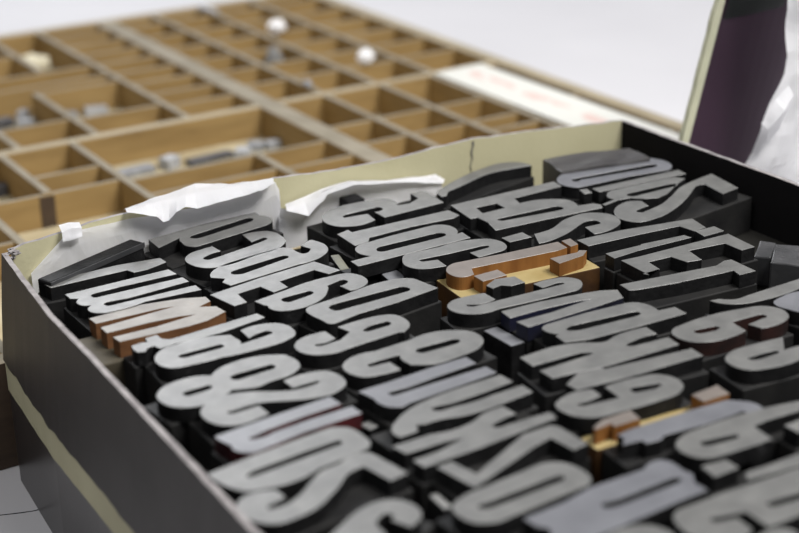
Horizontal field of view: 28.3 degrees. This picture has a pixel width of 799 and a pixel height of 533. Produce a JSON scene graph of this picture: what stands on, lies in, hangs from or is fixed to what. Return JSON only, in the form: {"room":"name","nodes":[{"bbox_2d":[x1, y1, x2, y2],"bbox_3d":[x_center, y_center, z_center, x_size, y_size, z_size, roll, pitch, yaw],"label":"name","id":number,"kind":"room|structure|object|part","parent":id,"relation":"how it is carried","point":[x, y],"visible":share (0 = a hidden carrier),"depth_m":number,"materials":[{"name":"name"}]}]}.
{"room":"print shop","nodes":[
{"label":"print shop","id":0,"kind":"room"},
{"bbox_3d":[0.267,0.789,0.966,6.800,0.050,5.700,-14,25,-29],"label":"floor","id":1,"kind":"structure","parent":0,"visible":0},
{"bbox_2d":[0,0,713,532],"bbox_3d":[-0.106,0.179,1.457,2.500,0.723,2.550,-14,25,-29],"label":"table","id":2,"kind":"object","parent":1,"relation":"on","point":[645,54],"visible":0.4,"depth_m":1.46,"materials":[{"name":"grey"}]},
{"bbox_2d":[0,0,682,469],"bbox_3d":[-0.178,-0.066,1.034,0.601,0.053,0.598,-14,25,-29],"label":"case","id":3,"kind":"object","parent":2,"relation":"on","point":[186,82],"depth_m":1.09,"materials":[{"name":"beige wood"}]},
{"bbox_2d":[0,181,8,197],"bbox_3d":[-0.246,-0.047,0.972,0.015,0.007,0.009,-20,29,-39],"label":"metal type sort","id":4,"kind":"object","parent":3,"relation":"in","point":[4,188],"visible":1,"depth_m":0.97,"materials":[{"name":"grey metal"}]},
{"bbox_2d":[0,116,14,129],"bbox_3d":[-0.276,-0.100,1.104,0.009,0.007,0.014,17,29,38],"label":"metal type sort","id":5,"kind":"object","parent":3,"relation":"in","point":[6,122],"visible":1,"depth_m":1.10,"materials":[{"name":"grey metal"}]},
{"bbox_3d":[-0.023,0.026,0.802,0.601,0.052,0.011,-14,25,-29],"label":"rail","id":6,"kind":"part","parent":3,"relation":"part of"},
{"bbox_2d":[16,108,30,118],"bbox_3d":[-0.265,-0.107,1.119,0.007,0.008,0.012,1,22,7],"label":"metal type sort","id":7,"kind":"object","parent":3,"relation":"in","point":[23,112],"visible":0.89,"depth_m":1.11,"materials":[{"name":"grey metal"}]},
{"bbox_2d":[16,118,35,126],"bbox_3d":[-0.260,-0.100,1.103,0.012,0.006,0.008,-4,22,-8],"label":"metal type sort","id":8,"kind":"object","parent":3,"relation":"in","point":[20,122],"visible":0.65,"depth_m":1.10,"materials":[{"name":"grey metal"}]},
{"bbox_2d":[21,53,50,69],"bbox_3d":[-0.286,-0.158,1.234,0.031,0.016,0.014,-14,25,-29],"label":"paper scrap","id":9,"kind":"object","parent":3,"relation":"in","point":[41,61],"visible":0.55,"depth_m":1.23,"materials":[{"name":"beige paper"}]},
{"bbox_2d":[67,110,78,117],"bbox_3d":[-0.233,-0.106,1.119,0.008,0.005,0.013,8,24,22],"label":"metal type sort","id":10,"kind":"object","parent":3,"relation":"in","point":[74,113],"visible":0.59,"depth_m":1.12,"materials":[{"name":"grey metal"}]},
{"bbox_2d":[84,105,108,116],"bbox_3d":[-0.216,-0.111,1.128,0.016,0.006,0.009,-7,23,-13],"label":"metal type sort","id":11,"kind":"object","parent":3,"relation":"in","point":[96,109],"visible":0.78,"depth_m":1.12,"materials":[{"name":"grey metal"}]},
{"bbox_2d":[117,163,155,177],"bbox_3d":[-0.170,-0.060,1.002,0.031,0.004,0.009,-16,26,-31],"label":"metal type sort","id":12,"kind":"object","parent":3,"relation":"in","point":[147,168],"visible":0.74,"depth_m":1.00,"materials":[{"name":"silver metal"}]},
{"bbox_3d":[-0.333,-0.157,1.267,0.601,0.052,0.010,-14,25,-29],"label":"rail","id":13,"kind":"part","parent":3,"relation":"part of","materials":[{"name":"beige wood"}]},
{"bbox_2d":[159,154,180,170],"bbox_3d":[-0.147,-0.067,1.014,0.009,0.008,0.012,14,27,33],"label":"metal type sort","id":14,"kind":"object","parent":3,"relation":"in","point":[168,162],"visible":0.99,"depth_m":1.01,"materials":[{"name":"silver metal"}]},
{"bbox_2d":[199,5,218,13],"bbox_3d":[-0.160,-0.216,1.330,0.005,0.003,0.027,-16,27,-32],"label":"metal type sort","id":15,"kind":"object","parent":3,"relation":"on","point":[202,7],"visible":1,"depth_m":1.33,"materials":[{"name":"grey metal"}]},
{"bbox_2d":[185,149,233,166],"bbox_3d":[-0.123,-0.070,1.026,0.033,0.004,0.008,-17,27,-34],"label":"metal type sort","id":16,"kind":"object","parent":3,"relation":"in","point":[223,154],"visible":0.98,"depth_m":1.02,"materials":[{"name":"grey metal"}]},
{"bbox_2d":[233,146,251,157],"bbox_3d":[-0.102,-0.075,1.034,0.009,0.005,0.012,4,23,12],"label":"metal type sort","id":17,"kind":"object","parent":3,"relation":"in","point":[240,151],"visible":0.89,"depth_m":1.03,"materials":[{"name":"grey metal"}]},
{"bbox_2d":[247,140,264,151],"bbox_3d":[-0.095,-0.079,1.044,0.011,0.006,0.008,-2,22,-2],"label":"metal type sort","id":18,"kind":"object","parent":3,"relation":"in","point":[256,145],"visible":1,"depth_m":1.04,"materials":[{"name":"grey metal"}]},
{"bbox_2d":[263,138,281,150],"bbox_3d":[-0.084,-0.081,1.048,0.011,0.005,0.007,-20,29,-39],"label":"metal type sort","id":19,"kind":"object","parent":3,"relation":"in","point":[272,144],"visible":1,"depth_m":1.04,"materials":[{"name":"grey metal"}]},
{"bbox_2d":[264,46,283,63],"bbox_3d":[-0.096,-0.156,1.209,0.015,0.024,0.014,-14,25,-29],"label":"paper scrap","id":20,"kind":"object","parent":3,"relation":"in","point":[273,55],"visible":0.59,"depth_m":1.20,"materials":[{"name":"grey paper"}]},
{"bbox_2d":[267,19,285,32],"bbox_3d":[-0.098,-0.192,1.261,0.016,0.011,0.013,-14,25,-29],"label":"paper scrap","id":21,"kind":"object","parent":3,"relation":"on","point":[275,26],"visible":1,"depth_m":1.26,"materials":[{"name":"white paper"}]},
{"bbox_2d":[303,80,312,86],"bbox_3d":[-0.065,-0.129,1.111,0.004,0.003,0.010,-10,24,-20],"label":"metal type sort","id":22,"kind":"object","parent":3,"relation":"on","point":[307,83],"visible":1,"depth_m":1.11,"materials":[{"name":"grey metal"}]},
{"bbox_2d":[357,48,375,63],"bbox_3d":[-0.025,-0.155,1.164,0.011,0.012,0.013,13,26,32],"label":"paper scrap","id":23,"kind":"object","parent":3,"relation":"on","point":[365,56],"visible":1,"depth_m":1.16,"materials":[{"name":"white paper"}]},
{"bbox_3d":[0.072,-0.129,1.176,0.012,0.052,0.578,-14,25,-29],"label":"rail","id":24,"kind":"part","parent":3,"relation":"part of","materials":[{"name":"beige wood"}]},
{"bbox_3d":[0.115,-0.102,1.038,0.046,0.001,0.269,-14,25,-29],"label":"card strip","id":25,"kind":"part","parent":3,"relation":"part of","materials":[{"name":"white paper"}]},
{"bbox_2d":[1,120,798,532],"bbox_3d":[0.071,0.068,0.613,0.365,0.113,0.406,-14,25,-29],"label":"cardboard box","id":26,"kind":"object","parent":2,"relation":"on","point":[92,459],"visible":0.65,"depth_m":0.64,"materials":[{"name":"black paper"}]},
{"bbox_2d":[38,240,144,296],"bbox_3d":[-0.131,0.009,0.683,0.009,0.025,0.055,14,27,33],"label":"wooden block","id":27,"kind":"object","parent":26,"relation":"in","point":[130,251],"visible":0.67,"depth_m":0.68,"materials":[{"name":"black wood"}]},
{"bbox_2d":[38,258,166,325],"bbox_3d":[-0.124,0.013,0.673,0.056,0.023,0.014,-11,24,-23],"label":"block","id":28,"kind":"object","parent":26,"relation":"in","point":[55,300],"visible":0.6,"depth_m":0.67,"materials":[{"name":"black metal"}]},
{"bbox_2d":[63,269,201,339],"bbox_3d":[-0.109,0.021,0.653,0.051,0.023,0.031,-14,25,-29],"label":"block","id":29,"kind":"object","parent":26,"relation":"on","point":[82,305],"visible":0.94,"depth_m":0.65,"materials":[{"name":"grey metal"}]},
{"bbox_2d":[79,297,225,388],"bbox_3d":[-0.098,0.031,0.628,0.056,0.023,0.031,-14,25,-29],"label":"block","id":30,"kind":"object","parent":26,"relation":"on","point":[113,336],"visible":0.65,"depth_m":0.62,"materials":[{"name":"brown wood"}]},
{"bbox_2d":[31,178,280,293],"bbox_3d":[-0.108,-0.013,0.713,0.125,0.037,0.021,-14,25,-29],"label":"paper sheet","id":31,"kind":"object","parent":26,"relation":"in","point":[208,202],"visible":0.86,"depth_m":0.71,"materials":[{"name":"white paper"}]},
{"bbox_2d":[123,314,264,406],"bbox_3d":[-0.078,0.036,0.616,0.058,0.023,0.013,-14,25,-29],"label":"block","id":32,"kind":"object","parent":26,"relation":"on","point":[143,354],"visible":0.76,"depth_m":0.60,"materials":[{"name":"grey metal"}]},
{"bbox_2d":[144,212,283,270],"bbox_3d":[-0.084,-0.005,0.717,0.061,0.023,0.024,-19,28,-37],"label":"block","id":33,"kind":"object","parent":26,"relation":"in","point":[225,235],"visible":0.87,"depth_m":0.71,"materials":[{"name":"grey wood"}]},
{"bbox_2d":[144,323,295,404],"bbox_3d":[-0.066,0.040,0.604,0.058,0.023,0.022,-13,25,-26],"label":"block","id":34,"kind":"object","parent":26,"relation":"on","point":[203,356],"visible":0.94,"depth_m":0.60,"materials":[{"name":"grey metal"}]},
{"bbox_2d":[143,354,300,456],"bbox_3d":[-0.062,0.051,0.576,0.058,0.023,0.024,-18,27,-35],"label":"block","id":35,"kind":"object","parent":26,"relation":"on","point":[179,403],"visible":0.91,"depth_m":0.57,"materials":[{"name":"grey metal"}]},
{"bbox_2d":[171,231,285,296],"bbox_3d":[-0.072,0.003,0.695,0.052,0.023,0.026,-20,29,-39],"label":"block","id":36,"kind":"object","parent":26,"relation":"on","point":[199,265],"visible":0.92,"depth_m":0.69,"materials":[{"name":"grey wood"}]},
{"bbox_2d":[203,240,333,299],"bbox_3d":[-0.055,0.009,0.681,0.060,0.023,0.022,-17,27,-34],"label":"block","id":37,"kind":"object","parent":26,"relation":"in","point":[277,260],"visible":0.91,"depth_m":0.67,"materials":[{"name":"grey metal"}]},
{"bbox_2d":[187,371,357,475],"bbox_3d":[-0.044,0.057,0.561,0.058,0.024,0.024,-14,25,-29],"label":"block","id":38,"kind":"object","parent":26,"relation":"on","point":[220,415],"visible":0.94,"depth_m":0.56,"materials":[{"name":"grey metal"}]},
{"bbox_2d":[210,262,340,322],"bbox_3d":[-0.051,0.017,0.660,0.058,0.023,0.018,-19,28,-37],"label":"block","id":39,"kind":"object","parent":26,"relation":"in","point":[237,302],"visible":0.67,"depth_m":0.65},
{"bbox_2d":[212,397,362,471],"bbox_3d":[-0.037,0.065,0.542,0.051,0.024,0.019,-17,27,-34],"label":"block","id":40,"kind":"object","parent":26,"relation":"on","point":[236,445],"visible":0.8,"depth_m":0.54,"materials":[{"name":"grey metal"}]},
{"bbox_2d":[207,427,371,506],"bbox_3d":[-0.034,0.074,0.520,0.056,0.024,0.025,-19,28,-36],"label":"block","id":41,"kind":"object","parent":26,"relation":"on","point":[288,469],"visible":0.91,"depth_m":0.51,"materials":[{"name":"grey wood"}]},
{"bbox_2d":[251,273,367,341],"bbox_3d":[-0.034,0.021,0.649,0.051,0.024,0.021,-18,28,-36],"label":"block","id":42,"kind":"object","parent":26,"relation":"on","point":[288,307],"visible":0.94,"depth_m":0.64,"materials":[{"name":"grey metal"}]},
{"bbox_2d":[237,452,413,532],"bbox_3d":[-0.025,0.081,0.502,0.058,0.023,0.023,-17,27,-34],"label":"block","id":43,"kind":"object","parent":26,"relation":"in","point":[360,480],"visible":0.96,"depth_m":0.50,"materials":[{"name":"grey metal"}]},
{"bbox_2d":[330,255,348,269],"bbox_3d":[-0.026,0.006,0.695,0.004,0.017,0.018,-8,23,-15],"label":"block","id":44,"kind":"object","parent":26,"relation":"in","point":[338,262],"visible":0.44,"depth_m":0.69,"materials":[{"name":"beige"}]},
{"bbox_2d":[339,194,364,205],"bbox_3d":[-0.024,-0.023,0.758,0.009,0.022,0.013,-14,25,-29],"label":"wooden block","id":45,"kind":"object","parent":26,"relation":"in","point":[352,198],"visible":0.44,"depth_m":0.75,"materials":[{"name":"black wood"}]},
{"bbox_2d":[292,314,414,374],"bbox_3d":[-0.017,0.037,0.609,0.052,0.024,0.022,-14,25,-29],"label":"block","id":46,"kind":"object","parent":26,"relation":"on","point":[320,351],"visible":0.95,"depth_m":0.60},
{"bbox_2d":[279,174,444,248],"bbox_3d":[-0.015,-0.030,0.761,0.096,0.027,0.011,-14,25,-29],"label":"paper sheet","id":47,"kind":"object","parent":26,"relation":"in","point":[308,210],"visible":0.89,"depth_m":0.75,"materials":[{"name":"white paper"}]},
{"bbox_2d":[299,278,441,340],"bbox_3d":[-0.011,0.024,0.640,0.057,0.024,0.022,-19,28,-36],"label":"block","id":48,"kind":"object","parent":26,"relation":"on","point":[416,301],"visible":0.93,"depth_m":0.64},
{"bbox_2d":[362,421,378,440],"bbox_3d":[-0.010,0.062,0.557,0.004,0.015,0.006,-20,29,-39],"label":"block","id":49,"kind":"object","parent":26,"relation":"on","point":[369,428],"visible":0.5,"depth_m":0.55,"materials":[{"name":"black wood"}]},
{"bbox_2d":[307,191,443,261],"bbox_3d":[-0.010,-0.017,0.740,0.062,0.023,0.028,-16,26,-31],"label":"block","id":50,"kind":"object","parent":26,"relation":"on","point":[357,216],"visible":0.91,"depth_m":0.73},
{"bbox_2d":[333,500,434,532],"bbox_3d":[-0.008,0.090,0.477,0.022,0.023,0.044,9,24,24],"label":"block","id":51,"kind":"object","parent":26,"relation":"on","point":[384,516],"visible":1,"depth_m":0.48,"materials":[{"name":"grey wood"}]},
{"bbox_2d":[380,270,403,281],"bbox_3d":[-0.003,0.011,0.680,0.008,0.017,0.010,-10,24,-21],"label":"block","id":52,"kind":"object","parent":26,"relation":"on","point":[395,274],"visible":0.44,"depth_m":0.68,"materials":[{"name":"grey metal"}]},
{"bbox_2d":[329,210,464,267],"bbox_3d":[-0.001,-0.008,0.719,0.062,0.023,0.020,-16,27,-32],"label":"block","id":53,"kind":"object","parent":26,"relation":"on","point":[347,241],"visible":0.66,"depth_m":0.71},
{"bbox_2d":[341,225,470,285],"bbox_3d":[0.002,0.001,0.697,0.062,0.023,0.023,-14,25,-29],"label":"block","id":54,"kind":"object","parent":26,"relation":"on","point":[374,258],"visible":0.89,"depth_m":0.69,"materials":[{"name":"grey wood"}]},
{"bbox_2d":[340,330,496,400],"bbox_3d":[0.006,0.043,0.592,0.060,0.024,0.025,-16,26,-32],"label":"block","id":55,"kind":"object","parent":26,"relation":"on","point":[363,371],"visible":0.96,"depth_m":0.59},
{"bbox_2d":[358,357,496,432],"bbox_3d":[0.011,0.052,0.571,0.050,0.023,0.021,-16,26,-32],"label":"block","id":56,"kind":"object","parent":26,"relation":"on","point":[381,405],"visible":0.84,"depth_m":0.56,"materials":[{"name":"grey metal"}]},
{"bbox_2d":[430,494,451,532],"bbox_3d":[0.013,0.082,0.505,0.003,0.017,0.010,-12,25,-25],"label":"block","id":57,"kind":"object","parent":26,"relation":"in","point":[439,508],"visible":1,"depth_m":0.50,"materials":[{"name":"black wood"}]},
{"bbox_2d":[398,239,506,286],"bbox_3d":[0.024,0.005,0.686,0.051,0.023,0.023,-14,25,-29],"label":"block","id":58,"kind":"object","parent":26,"relation":"on","point":[428,266],"visible":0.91,"depth_m":0.68,"materials":[{"name":"grey wood"}]},
{"bbox_2d":[370,375,538,461],"bbox_3d":[0.019,0.059,0.553,0.060,0.023,0.020,-16,27,-32],"label":"block","id":59,"kind":"object","parent":26,"relation":"on","point":[459,407],"visible":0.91,"depth_m":0.55,"materials":[{"name":"grey wood"}]},
{"bbox_2d":[389,406,556,521],"bbox_3d":[0.026,0.066,0.535,0.060,0.024,0.020,-16,27,-32],"label":"block","id":60,"kind":"object","parent":26,"relation":"on","point":[480,441],"visible":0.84,"depth_m":0.52,"materials":[{"name":"grey metal"}]},
{"bbox_2d":[434,162,533,210],"bbox_3d":[0.038,-0.033,0.776,0.066,0.024,0.017,-21,29,-40],"label":"block","id":61,"kind":"object","parent":26,"relation":"in","point":[499,178],"visible":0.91,"depth_m":0.78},
{"bbox_2d":[484,327,524,383],"bbox_3d":[0.041,0.035,0.620,0.008,0.017,0.018,-14,25,-29],"label":"block","id":62,"kind":"object","parent":26,"relation":"on","point":[508,349],"visible":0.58,"depth_m":0.61,"materials":[{"name":"black wood"}]},
{"bbox_2d":[486,276,524,300],"bbox_3d":[0.043,0.018,0.653,0.018,0.023,0.011,-14,25,-29],"label":"block","id":63,"kind":"object","parent":26,"relation":"in","point":[501,288],"visible":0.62,"depth_m":0.65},
{"bbox_2d":[432,425,589,505],"bbox_3d":[0.037,0.072,0.520,0.052,0.024,0.019,-16,26,-32],"label":"block","id":64,"kind":"object","parent":26,"relation":"on","point":[550,443],"visible":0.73,"depth_m":0.52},
{"bbox_2d":[440,277,581,339],"bbox_3d":[0.048,0.022,0.641,0.063,0.024,0.018,-12,25,-25],"label":"block","id":65,"kind":"object","parent":26,"relation":"on","point":[477,313],"visible":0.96,"depth_m":0.63,"materials":[{"name":"grey wood"}]},
{"bbox_2d":[436,462,590,532],"bbox_3d":[0.038,0.081,0.498,0.051,0.024,0.020,-16,27,-32],"label":"block","id":66,"kind":"object","parent":26,"relation":"on","point":[501,506],"visible":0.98,"depth_m":0.49,"materials":[{"name":"grey metal"}]},
{"bbox_2d":[501,232,531,252],"bbox_3d":[0.052,-0.002,0.701,0.014,0.023,0.010,-14,25,-29],"label":"block","id":67,"kind":"object","parent":26,"relation":"on","point":[519,241],"visible":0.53,"depth_m":0.69,"materials":[{"name":"grey metal"}]},
{"bbox_2d":[437,239,599,316],"bbox_3d":[0.051,0.009,0.675,0.068,0.024,0.024,-12,24,-24],"label":"block","id":68,"kind":"object","parent":26,"relation":"on","point":[532,265],"visible":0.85,"depth_m":0.67,"materials":[{"name":"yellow wood"}]},
{"bbox_2d":[451,182,602,240],"bbox_3d":[0.058,-0.018,0.739,0.061,0.023,0.044,-13,25,-26],"label":"block","id":69,"kind":"object","parent":26,"relation":"on","point":[530,211],"visible":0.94,"depth_m":0.73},
{"bbox_2d":[501,290,622,355],"bbox_3d":[0.067,0.026,0.631,0.054,0.023,0.018,-13,25,-26],"label":"block","id":70,"kind":"object","parent":26,"relation":"on","point":[526,322],"visible":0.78,"depth_m":0.62,"materials":[{"name":"grey wood"}]},
{"bbox_2d":[531,213,620,246],"bbox_3d":[0.078,-0.007,0.711,0.049,0.023,0.024,-14,25,-29],"label":"block","id":71,"kind":"object","parent":26,"relation":"on","point":[585,225],"visible":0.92,"depth_m":0.71,"materials":[{"name":"grey wood"}]},
{"bbox_2d":[542,148,649,183],"bbox_3d":[0.099,-0.043,0.795,0.049,0.026,0.022,-9,23,-19],"label":"wooden block","id":72,"kind":"object","parent":26,"relation":"in","point":[554,167],"visible":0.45,"depth_m":0.79,"materials":[{"name":"black wood"}]},
{"bbox_2d":[517,327,678,414],"bbox_3d":[0.075,0.042,0.591,0.061,0.023,0.024,-11,24,-22],"label":"block","id":73,"kind":"object","parent":26,"relation":"on","point":[546,373],"visible":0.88,"depth_m":0.58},
{"bbox_2d":[533,302,686,352],"bbox_3d":[0.083,0.031,0.617,0.058,0.024,0.023,-13,25,-26],"label":"block","id":74,"kind":"object","parent":26,"relation":"on","point":[601,325],"visible":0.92,"depth_m":0.61,"materials":[{"name":"grey metal"}]},
{"bbox_2d":[514,460,707,532],"bbox_3d":[0.067,0.083,0.491,0.064,0.024,0.024,-15,26,-31],"label":"block","id":75,"kind":"object","parent":26,"relation":"on","point":[652,495],"visible":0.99,"depth_m":0.49,"materials":[{"name":"grey metal"}]},
{"bbox_2d":[557,158,671,201],"bbox_3d":[0.105,-0.035,0.780,0.066,0.024,0.023,-12,24,-24],"label":"block","id":76,"kind":"object","parent":26,"relation":"on","point":[571,183],"visible":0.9,"depth_m":0.77,"materials":[{"name":"grey metal"}]},
{"bbox_2d":[551,374,690,438],"bbox_3d":[0.078,0.056,0.557,0.050,0.024,0.020,-11,24,-22],"label":"block","id":77,"kind":"object","parent":26,"relation":"on","point":[647,397],"visible":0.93,"depth_m":0.55,"materials":[{"name":"grey metal"}]},
{"bbox_2d":[575,170,685,204],"bbox_3d":[0.113,-0.030,0.766,0.061,0.023,0.008,-12,25,-25],"label":"block","id":78,"kind":"object","parent":26,"relation":"in","point":[598,195],"visible":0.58,"depth_m":0.76,"materials":[{"name":"grey metal"}]},
{"bbox_2d":[558,348,708,402],"bbox_3d":[0.085,0.048,0.577,0.059,0.023,0.012,-12,24,-24],"label":"block","id":79,"kind":"object","parent":26,"relation":"in","point":[685,365],"visible":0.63,"depth_m":0.57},
{"bbox_2d":[577,219,705,290],"bbox_3d":[0.108,-0.004,0.703,0.061,0.023,0.016,-9,24,-19],"label":"block","id":80,"kind":"object","parent":26,"relation":"on","point":[597,247],"visible":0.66,"depth_m":0.70,"materials":[{"name":"grey metal"}]},
{"bbox_2d":[612,525,670,532],"bbox_3d":[0.067,0.092,0.469,0.032,0.023,0.018,-14,25,-29],"label":"block","id":81,"kind":"object","parent":26,"relation":"on","point":[634,528],"visible":1,"depth_m":0.47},
{"bbox_2d":[601,177,684,214],"bbox_3d":[0.116,-0.025,0.754,0.058,0.023,0.022,-14,25,-29],"label":"block","id":82,"kind":"object","parent":26,"relation":"in","point":[653,194],"visible":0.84,"depth_m":0.75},
{"bbox_2d":[581,385,728,486],"bbox_3d":[0.090,0.059,0.548,0.058,0.024,0.010,-13,25,-26],"label":"block","id":83,"kind":"object","parent":26,"relation":"on","point":[605,433],"visible":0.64,"depth_m":0.54,"materials":[{"name":"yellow wood"}]},
{"bbox_2d":[604,226,723,289],"bbox_3d":[0.116,0.000,0.691,0.062,0.024,0.008,-13,25,-26],"label":"block","id":84,"kind":"object","parent":26,"relation":"in","point":[612,259],"visible":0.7,"depth_m":0.68,"materials":[{"name":"grey wood"}]},
{"bbox_2d":[601,400,762,483],"bbox_3d":[0.097,0.063,0.539,0.060,0.023,0.014,-12,25,-25],"label":"block","id":85,"kind":"object","parent":26,"relation":"on","point":[637,447],"visible":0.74,"depth_m":0.53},
{"bbox_2d":[614,174,751,236],"bbox_3d":[0.129,-0.021,0.743,0.081,0.023,0.026,-18,28,-36],"label":"block","id":86,"kind":"object","parent":26,"relation":"in","point":[709,200],"visible":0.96,"depth_m":0.74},
{"bbox_2d":[616,234,757,291],"bbox_3d":[0.124,0.005,0.680,0.061,0.023,0.020,-13,25,-26],"label":"block","id":87,"kind":"object","parent":26,"relation":"in","point":[710,252],"visible":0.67,"depth_m":0.68,"materials":[{"name":"grey wood"}]},
{"bbox_2d":[620,260,756,322],"bbox_3d":[0.119,0.015,0.655,0.060,0.023,0.017,-12,24,-24],"label":"block","id":88,"kind":"object","parent":26,"relation":"on","point":[691,292],"visible":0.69,"depth_m":0.65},
{"bbox_2d":[666,468,798,532],"bbox_3d":[0.114,0.083,0.490,0.069,0.024,0.024,-14,25,-29],"label":"block","id":89,"kind":"object","parent":26,"relation":"on","point":[761,506],"visible":1,"depth_m":0.48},
{"bbox_2d":[671,306,793,383],"bbox_3d":[0.127,0.033,0.612,0.051,0.023,0.022,-13,25,-26],"label":"block","id":90,"kind":"object","parent":26,"relation":"on","point":[714,336],"visible":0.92,"depth_m":0.60,"materials":[{"name":"grey wood"}]},
{"bbox_2d":[667,401,798,483],"bbox_3d":[0.120,0.064,0.535,0.068,0.023,0.019,-14,25,-29],"label":"block","id":91,"kind":"object","parent":26,"relation":"on","point":[749,441],"visible":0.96,"depth_m":0.52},
{"bbox_2d":[698,454,798,497],"bbox_3d":[0.119,0.073,0.513,0.045,0.023,0.014,-10,24,-21],"label":"block","id":92,"kind":"object","parent":26,"relation":"on","point":[719,477],"visible":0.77,"depth_m":0.50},
{"bbox_2d":[705,279,798,315],"bbox_3d":[0.151,0.020,0.641,0.059,0.023,0.012,-12,25,-25],"label":"block","id":93,"kind":"object","parent":26,"relation":"on","point":[767,297],"visible":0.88,"depth_m":0.63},
{"bbox_2d":[708,337,798,407],"bbox_3d":[0.137,0.043,0.587,0.040,0.023,0.021,-11,24,-23],"label":"block","id":94,"kind":"object","parent":26,"relation":"on","point":[765,374],"visible":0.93,"depth_m":0.58,"materials":[{"name":"grey metal"}]},
{"bbox_2d":[754,241,775,286],"bbox_3d":[0.163,-0.002,0.705,0.008,0.014,0.020,6,23,18],"label":"wooden block","id":95,"kind":"object","parent":26,"relation":"in","point":[764,253],"visible":0.7,"depth_m":0.70,"materials":[{"name":"grey wood"}]},
{"bbox_2d":[763,528,795,532],"bbox_3d":[0.111,0.091,0.469,0.013,0.024,0.018,10,25,25],"label":"block","id":96,"kind":"object","parent":26,"relation":"on","point":[775,530],"visible":1,"depth_m":0.47,"materials":[{"name":"grey metal"}]},
{"bbox_2d":[769,244,798,287],"bbox_3d":[0.172,0.001,0.697,0.016,0.016,0.025,6,23,17],"label":"wooden block","id":97,"kind":"object","parent":26,"relation":"on","point":[784,265],"visible":0.73,"depth_m":0.69,"materials":[{"name":"black wood"}]},
{"bbox_2d":[773,291,798,346],"bbox_3d":[0.160,0.024,0.630,0.020,0.024,0.025,15,27,35],"label":"block","id":98,"kind":"object","parent":26,"relation":"on","point":[789,303],"visible":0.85,"depth_m":0.62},
{"bbox_2d":[777,420,798,460],"bbox_3d":[0.136,0.064,0.535,0.014,0.023,0.009,-14,25,-29],"label":"block","id":99,"kind":"object","parent":26,"relation":"in","point":[789,446],"visible":0.51,"depth_m":0.53,"materials":[{"name":"black metal"}]},
{"bbox_2d":[678,0,789,163],"bbox_3d":[0.202,-0.112,0.844,0.165,0.267,0.018,-20,29,-38],"label":"lid","id":100,"kind":"object","parent":2,"relation":"on","point":[739,72],"visible":0.37,"depth_m":0.82,"materials":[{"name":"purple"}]},
{"bbox_2d":[744,0,798,183],"bbox_3d":[0.214,-0.095,0.801,0.130,0.268,0.023,-14,25,-29],"label":"crumpled paper","id":101,"kind":"object","parent":2,"relation":"on","point":[775,151],"visible":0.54,"depth_m":0.80,"materials":[{"name":"white paper"}]}
]}

